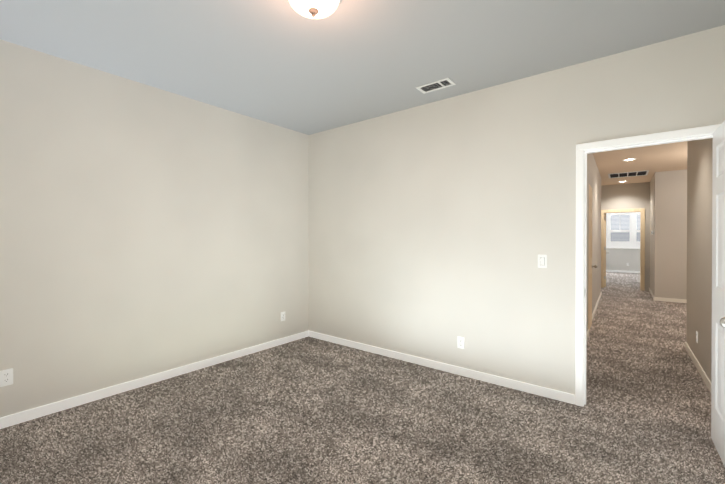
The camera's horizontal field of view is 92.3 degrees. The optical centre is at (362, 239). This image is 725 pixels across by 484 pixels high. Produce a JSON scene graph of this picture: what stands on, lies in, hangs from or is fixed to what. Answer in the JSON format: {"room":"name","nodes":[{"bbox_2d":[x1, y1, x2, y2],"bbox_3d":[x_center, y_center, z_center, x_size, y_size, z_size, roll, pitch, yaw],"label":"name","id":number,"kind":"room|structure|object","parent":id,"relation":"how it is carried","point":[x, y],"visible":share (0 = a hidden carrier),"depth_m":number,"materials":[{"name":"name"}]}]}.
{"room":"empty bedroom","nodes":[
{"label":"empty bedroom","id":0,"kind":"room"},
{"bbox_2d":[0,39,308,417],"bbox_3d":[-1.930,-0.039,3.333,0.120,2.740,3.940,0,0,38],"label":"wall","id":1,"kind":"structure","parent":0,"point":[146,230],"depth_m":3.08,"materials":[{"name":"beige paint"}]},
{"bbox_2d":[0,368,12,386],"bbox_3d":[-2.531,0.984,2.475,0.007,0.114,0.070,0,0,38],"label":"electrical outlet","id":2,"kind":"object","parent":1,"relation":"attached to","point":[6,377],"visible":1,"depth_m":2.47,"materials":[{"name":"white plastic"}]},
{"bbox_2d":[0,331,307,428],"bbox_3d":[-1.867,1.292,3.309,0.016,0.078,3.670,0,0,38],"label":"baseboard","id":3,"kind":"structure","parent":1,"relation":"attached to","point":[30,414],"depth_m":3.07,"materials":[{"name":"white paint"}]},
{"bbox_2d":[281,312,284,320],"bbox_3d":[-1.004,0.977,4.407,0.007,0.114,0.070,0,0,38],"label":"electrical outlet","id":4,"kind":"object","parent":1,"relation":"attached to","point":[282,316],"visible":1,"depth_m":4.40,"materials":[{"name":"white plastic"}]},
{"bbox_2d":[0,272,724,483],"bbox_3d":[4.992,1.363,6.919,6.900,0.100,18.500,0,0,38],"label":"floor","id":5,"kind":"structure","parent":0,"point":[308,410],"depth_m":2.50,"materials":[{"name":"carpet"}]},
{"bbox_2d":[0,0,724,185],"bbox_3d":[3.228,-1.465,4.448,6.820,0.100,12.098,0,0,38],"label":"ceiling","id":6,"kind":"structure","parent":0,"point":[283,63],"depth_m":2.51,"materials":[{"name":"paint"}]},
{"bbox_2d":[288,0,342,18],"bbox_3d":[-0.273,-1.321,1.940,0.366,0.163,0.366,0,0,38],"label":"ceiling light fixture","id":7,"kind":"object","parent":6,"relation":"attached to","point":[315,9],"visible":1,"depth_m":1.93,"materials":[{"name":"white glass"}]},
{"bbox_2d":[416,78,455,93],"bbox_3d":[0.670,-1.405,3.196,0.325,0.007,0.165,0,0,38],"label":"ceiling vent","id":8,"kind":"object","parent":6,"relation":"in","point":[436,85],"visible":1,"depth_m":3.19,"materials":[{"name":"white metal"}]},
{"bbox_2d":[608,170,648,177],"bbox_3d":[5.854,-1.426,7.687,0.718,0.010,0.680,0,0,38],"label":"ceiling vent","id":9,"kind":"object","parent":6,"relation":"in","point":[628,174],"visible":1,"depth_m":7.68,"materials":[{"name":"white metal"}]},
{"bbox_2d":[308,25,724,394],"bbox_3d":[0.957,-0.040,3.486,4.220,2.740,0.120,0,0,38],"label":"wall","id":10,"kind":"structure","parent":0,"point":[436,228],"depth_m":3.27,"materials":[{"name":"beige paint"}]},
{"bbox_2d":[308,331,574,403],"bbox_3d":[0.498,1.290,3.771,3.095,0.078,0.013,0,0,38],"label":"baseboard","id":11,"kind":"structure","parent":10,"relation":"attached to","point":[526,387],"depth_m":3.41,"materials":[{"name":"white paint"}]},
{"bbox_2d":[457,336,463,348],"bbox_3d":[0.961,1.012,3.407,0.070,0.114,0.007,0,0,38],"label":"electrical outlet","id":12,"kind":"object","parent":10,"relation":"attached to","point":[460,342],"visible":1,"depth_m":3.40,"materials":[{"name":"white plastic"}]},
{"bbox_2d":[538,254,546,267],"bbox_3d":[1.525,0.188,2.955,0.070,0.114,0.010,0,0,38],"label":"light switch","id":13,"kind":"object","parent":10,"relation":"attached to","point":[542,261],"visible":1,"depth_m":2.95,"materials":[{"name":"white plastic"}]},
{"bbox_2d":[575,124,720,406],"bbox_3d":[2.100,0.289,2.584,0.874,2.092,0.152,0,0,38],"label":"door frame","id":14,"kind":"structure","parent":10,"relation":"attached to","point":[581,148],"depth_m":2.77,"materials":[{"name":"white paint"}]},
{"bbox_2d":[711,120,724,466],"bbox_3d":[2.125,0.313,1.998,0.187,2.025,0.770,0,0,38],"label":"bedroom door","id":15,"kind":"structure","parent":10,"relation":"in","point":[718,322],"depth_m":2.17,"materials":[{"name":"white paint"}]},
{"bbox_2d":[587,138,712,380],"bbox_3d":[6.335,-0.062,7.895,5.990,2.740,13.550,0,0,38],"label":"wall","id":16,"kind":"structure","parent":0,"point":[676,205],"depth_m":7.15,"materials":[{"name":"paint"}]},
{"bbox_2d":[588,188,597,329],"bbox_3d":[3.344,0.290,5.152,0.187,2.040,0.676,0,0,38],"label":"hall door","id":17,"kind":"structure","parent":16,"relation":"in","point":[591,265],"depth_m":5.10,"materials":[{"name":"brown wood"}]},
{"bbox_2d":[592,292,601,319],"bbox_3d":[4.599,1.275,6.826,0.108,0.078,3.367,0,0,38],"label":"baseboard","id":18,"kind":"structure","parent":16,"relation":"attached to","point":[597,303],"depth_m":6.53,"materials":[{"name":"paint"}]},
{"bbox_2d":[604,213,608,286],"bbox_3d":[6.759,0.295,9.730,0.187,1.985,0.770,0,0,38],"label":"room door","id":19,"kind":"structure","parent":16,"relation":"in","point":[605,252],"depth_m":9.42,"materials":[{"name":"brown wood"}]},
{"bbox_2d":[606,270,639,272],"bbox_3d":[10.350,1.244,13.097,5.598,0.078,0.172,0,0,38],"label":"baseboard","id":20,"kind":"structure","parent":16,"relation":"attached to","point":[621,271],"depth_m":13.37,"materials":[{"name":"white paint"}]},
{"bbox_2d":[606,212,639,248],"bbox_3d":[10.247,-0.358,13.193,1.852,1.440,0.142,0,0,38],"label":"room window","id":21,"kind":"structure","parent":16,"relation":"in","point":[622,230],"depth_m":13.39,"materials":[{"name":"white glass"}]},
{"bbox_2d":[601,208,644,290],"bbox_3d":[6.803,0.260,9.137,0.935,2.085,0.163,0,0,38],"label":"door frame","id":22,"kind":"structure","parent":16,"relation":"attached to","point":[642,248],"depth_m":8.87,"materials":[{"name":"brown wood"}]},
{"bbox_2d":[653,296,686,302],"bbox_3d":[7.237,1.275,6.686,2.527,0.078,0.085,0,0,38],"label":"baseboard","id":23,"kind":"structure","parent":16,"relation":"attached to","point":[654,298],"depth_m":7.28,"materials":[{"name":"paint"}]},
{"bbox_2d":[685,342,710,392],"bbox_3d":[3.235,1.292,3.295,0.090,0.078,2.366,0,0,38],"label":"baseboard","id":24,"kind":"structure","parent":16,"relation":"attached to","point":[704,376],"depth_m":3.49,"materials":[{"name":"paint"}]}
]}

